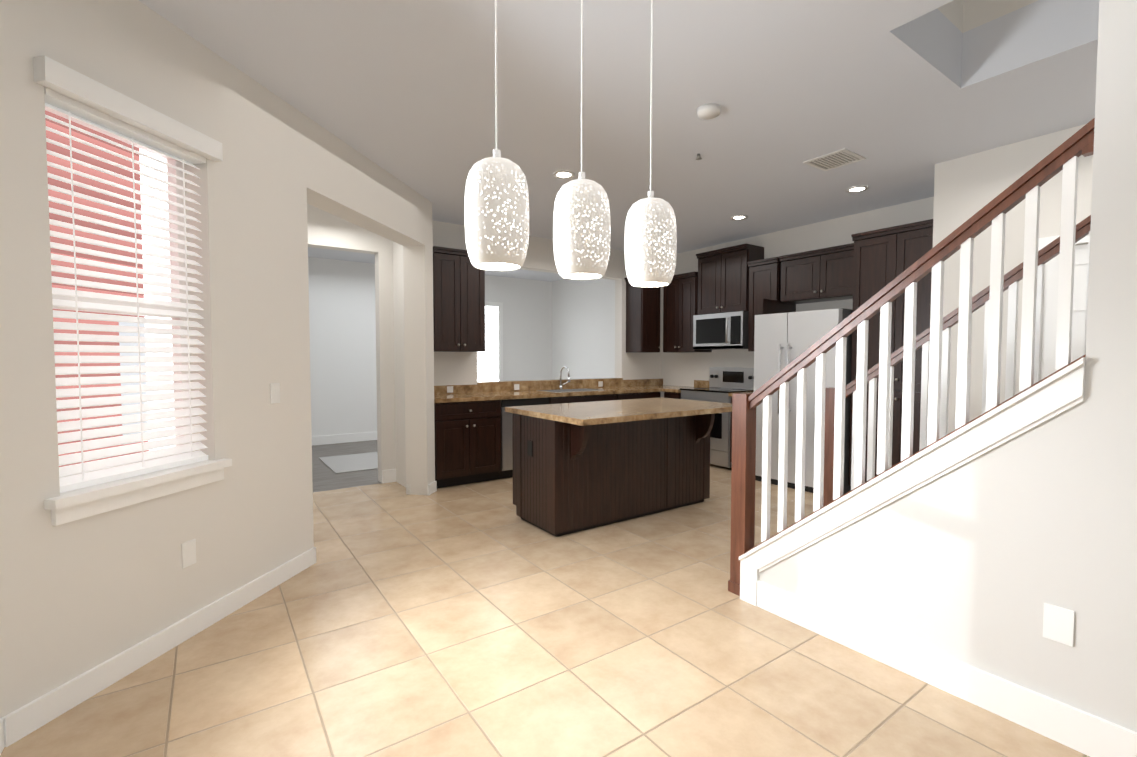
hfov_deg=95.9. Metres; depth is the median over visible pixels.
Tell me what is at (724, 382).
range
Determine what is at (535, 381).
cap
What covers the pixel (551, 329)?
wall
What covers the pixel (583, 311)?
wall
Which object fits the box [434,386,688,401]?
countertop
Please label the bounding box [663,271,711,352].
upper cabinet
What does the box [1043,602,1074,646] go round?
outlet
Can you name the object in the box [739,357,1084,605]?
trim
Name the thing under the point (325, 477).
floor
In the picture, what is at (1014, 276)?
stair railing
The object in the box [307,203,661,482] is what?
wall
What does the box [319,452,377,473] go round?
area rug
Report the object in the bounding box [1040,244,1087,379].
door
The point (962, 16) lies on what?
ceiling
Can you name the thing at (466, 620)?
floor
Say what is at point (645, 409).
island countertop
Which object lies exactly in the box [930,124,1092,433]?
wall
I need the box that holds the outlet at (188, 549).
[181,539,195,568]
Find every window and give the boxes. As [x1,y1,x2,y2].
[44,106,231,525]
[477,301,502,380]
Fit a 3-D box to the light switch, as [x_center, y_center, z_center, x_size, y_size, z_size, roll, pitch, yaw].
[-1.678,0.083,2.936,0.009,0.115,0.070,0,2,10]
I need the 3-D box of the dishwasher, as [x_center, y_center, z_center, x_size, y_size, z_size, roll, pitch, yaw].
[-0.638,0.641,5.899,0.752,0.870,0.612,-2,3,-35]
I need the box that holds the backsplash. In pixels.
[434,379,661,393]
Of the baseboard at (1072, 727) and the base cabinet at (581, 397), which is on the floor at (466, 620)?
the base cabinet at (581, 397)
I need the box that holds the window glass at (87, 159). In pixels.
[45,110,174,466]
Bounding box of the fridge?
[754,308,851,494]
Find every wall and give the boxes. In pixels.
[0,0,434,717]
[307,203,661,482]
[308,257,551,435]
[393,241,405,487]
[552,197,929,397]
[759,0,1136,731]
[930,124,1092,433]
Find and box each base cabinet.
[434,402,501,487]
[558,394,621,403]
[622,390,661,399]
[662,391,680,398]
[730,395,731,461]
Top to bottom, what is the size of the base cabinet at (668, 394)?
0.870 m
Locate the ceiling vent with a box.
[803,148,865,170]
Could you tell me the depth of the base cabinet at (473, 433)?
5.26 m
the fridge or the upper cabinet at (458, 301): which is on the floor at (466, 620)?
the fridge
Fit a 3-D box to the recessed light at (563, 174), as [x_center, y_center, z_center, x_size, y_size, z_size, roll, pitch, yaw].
[-0.036,-1.664,4.188,0.175,0.008,0.175,1,3,31]
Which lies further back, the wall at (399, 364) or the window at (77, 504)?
the wall at (399, 364)
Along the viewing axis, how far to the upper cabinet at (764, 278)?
5.91 m
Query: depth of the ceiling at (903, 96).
2.87 m
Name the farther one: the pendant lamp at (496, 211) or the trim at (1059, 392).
the trim at (1059, 392)
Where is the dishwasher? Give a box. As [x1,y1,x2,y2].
[502,398,557,478]
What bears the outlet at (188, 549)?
attached to the wall at (80, 596)
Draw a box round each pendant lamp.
[464,0,528,270]
[553,0,610,279]
[624,0,676,286]
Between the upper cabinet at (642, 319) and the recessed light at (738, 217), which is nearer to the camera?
the recessed light at (738, 217)
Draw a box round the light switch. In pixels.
[270,383,279,403]
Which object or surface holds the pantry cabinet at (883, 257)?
on the floor at (466, 620)
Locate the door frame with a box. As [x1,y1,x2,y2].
[1038,234,1088,250]
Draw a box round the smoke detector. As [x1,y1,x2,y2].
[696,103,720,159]
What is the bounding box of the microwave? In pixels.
[693,311,748,349]
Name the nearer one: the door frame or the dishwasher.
the door frame
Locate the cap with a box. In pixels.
[477,378,622,383]
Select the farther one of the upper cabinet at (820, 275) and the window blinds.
the upper cabinet at (820, 275)
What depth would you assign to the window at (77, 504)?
2.23 m
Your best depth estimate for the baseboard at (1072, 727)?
2.04 m
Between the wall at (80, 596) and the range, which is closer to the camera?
the wall at (80, 596)
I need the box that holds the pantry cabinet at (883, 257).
[849,219,932,485]
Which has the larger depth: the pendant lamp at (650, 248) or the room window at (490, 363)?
the room window at (490, 363)
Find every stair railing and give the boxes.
[728,118,1094,595]
[823,215,1090,505]
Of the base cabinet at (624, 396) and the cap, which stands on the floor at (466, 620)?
the base cabinet at (624, 396)
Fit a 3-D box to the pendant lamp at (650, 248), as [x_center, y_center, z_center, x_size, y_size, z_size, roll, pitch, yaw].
[0.300,-0.960,1.862,0.189,1.233,0.189,-2,3,-35]
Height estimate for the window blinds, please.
1.556 m
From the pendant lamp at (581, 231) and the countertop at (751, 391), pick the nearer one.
the pendant lamp at (581, 231)
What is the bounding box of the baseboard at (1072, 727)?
[0,431,1136,756]
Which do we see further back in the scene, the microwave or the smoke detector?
the microwave
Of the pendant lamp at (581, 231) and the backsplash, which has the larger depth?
the backsplash
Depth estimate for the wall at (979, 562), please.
1.73 m
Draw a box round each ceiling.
[139,0,1098,281]
[937,0,1037,32]
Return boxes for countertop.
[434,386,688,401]
[505,397,731,424]
[662,387,696,390]
[728,391,753,394]
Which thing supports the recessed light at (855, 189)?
in the ceiling at (903, 96)
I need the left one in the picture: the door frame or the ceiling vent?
the ceiling vent
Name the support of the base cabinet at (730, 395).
on the floor at (466, 620)
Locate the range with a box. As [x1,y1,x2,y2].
[680,367,753,467]
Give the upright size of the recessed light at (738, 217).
0.008 m
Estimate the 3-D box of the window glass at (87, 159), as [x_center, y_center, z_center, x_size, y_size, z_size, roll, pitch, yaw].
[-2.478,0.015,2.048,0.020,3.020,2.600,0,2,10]
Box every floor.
[0,464,1089,756]
[312,440,380,491]
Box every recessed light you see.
[553,170,574,178]
[731,215,747,219]
[846,186,867,192]
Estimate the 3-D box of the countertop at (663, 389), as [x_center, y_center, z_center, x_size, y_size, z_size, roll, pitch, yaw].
[1.583,0.149,6.845,0.655,0.040,0.290,-2,3,-35]
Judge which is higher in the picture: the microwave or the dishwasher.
the microwave
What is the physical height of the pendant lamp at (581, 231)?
1.233 m
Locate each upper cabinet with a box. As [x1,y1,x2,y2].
[433,246,484,351]
[624,278,660,352]
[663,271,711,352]
[696,243,763,314]
[747,257,780,350]
[779,243,853,303]
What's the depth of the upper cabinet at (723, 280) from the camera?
6.31 m
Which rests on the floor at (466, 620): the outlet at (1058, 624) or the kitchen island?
the kitchen island
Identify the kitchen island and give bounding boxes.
[512,413,714,536]
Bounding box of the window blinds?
[33,56,222,492]
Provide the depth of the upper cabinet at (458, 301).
5.44 m
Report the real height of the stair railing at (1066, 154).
2.094 m

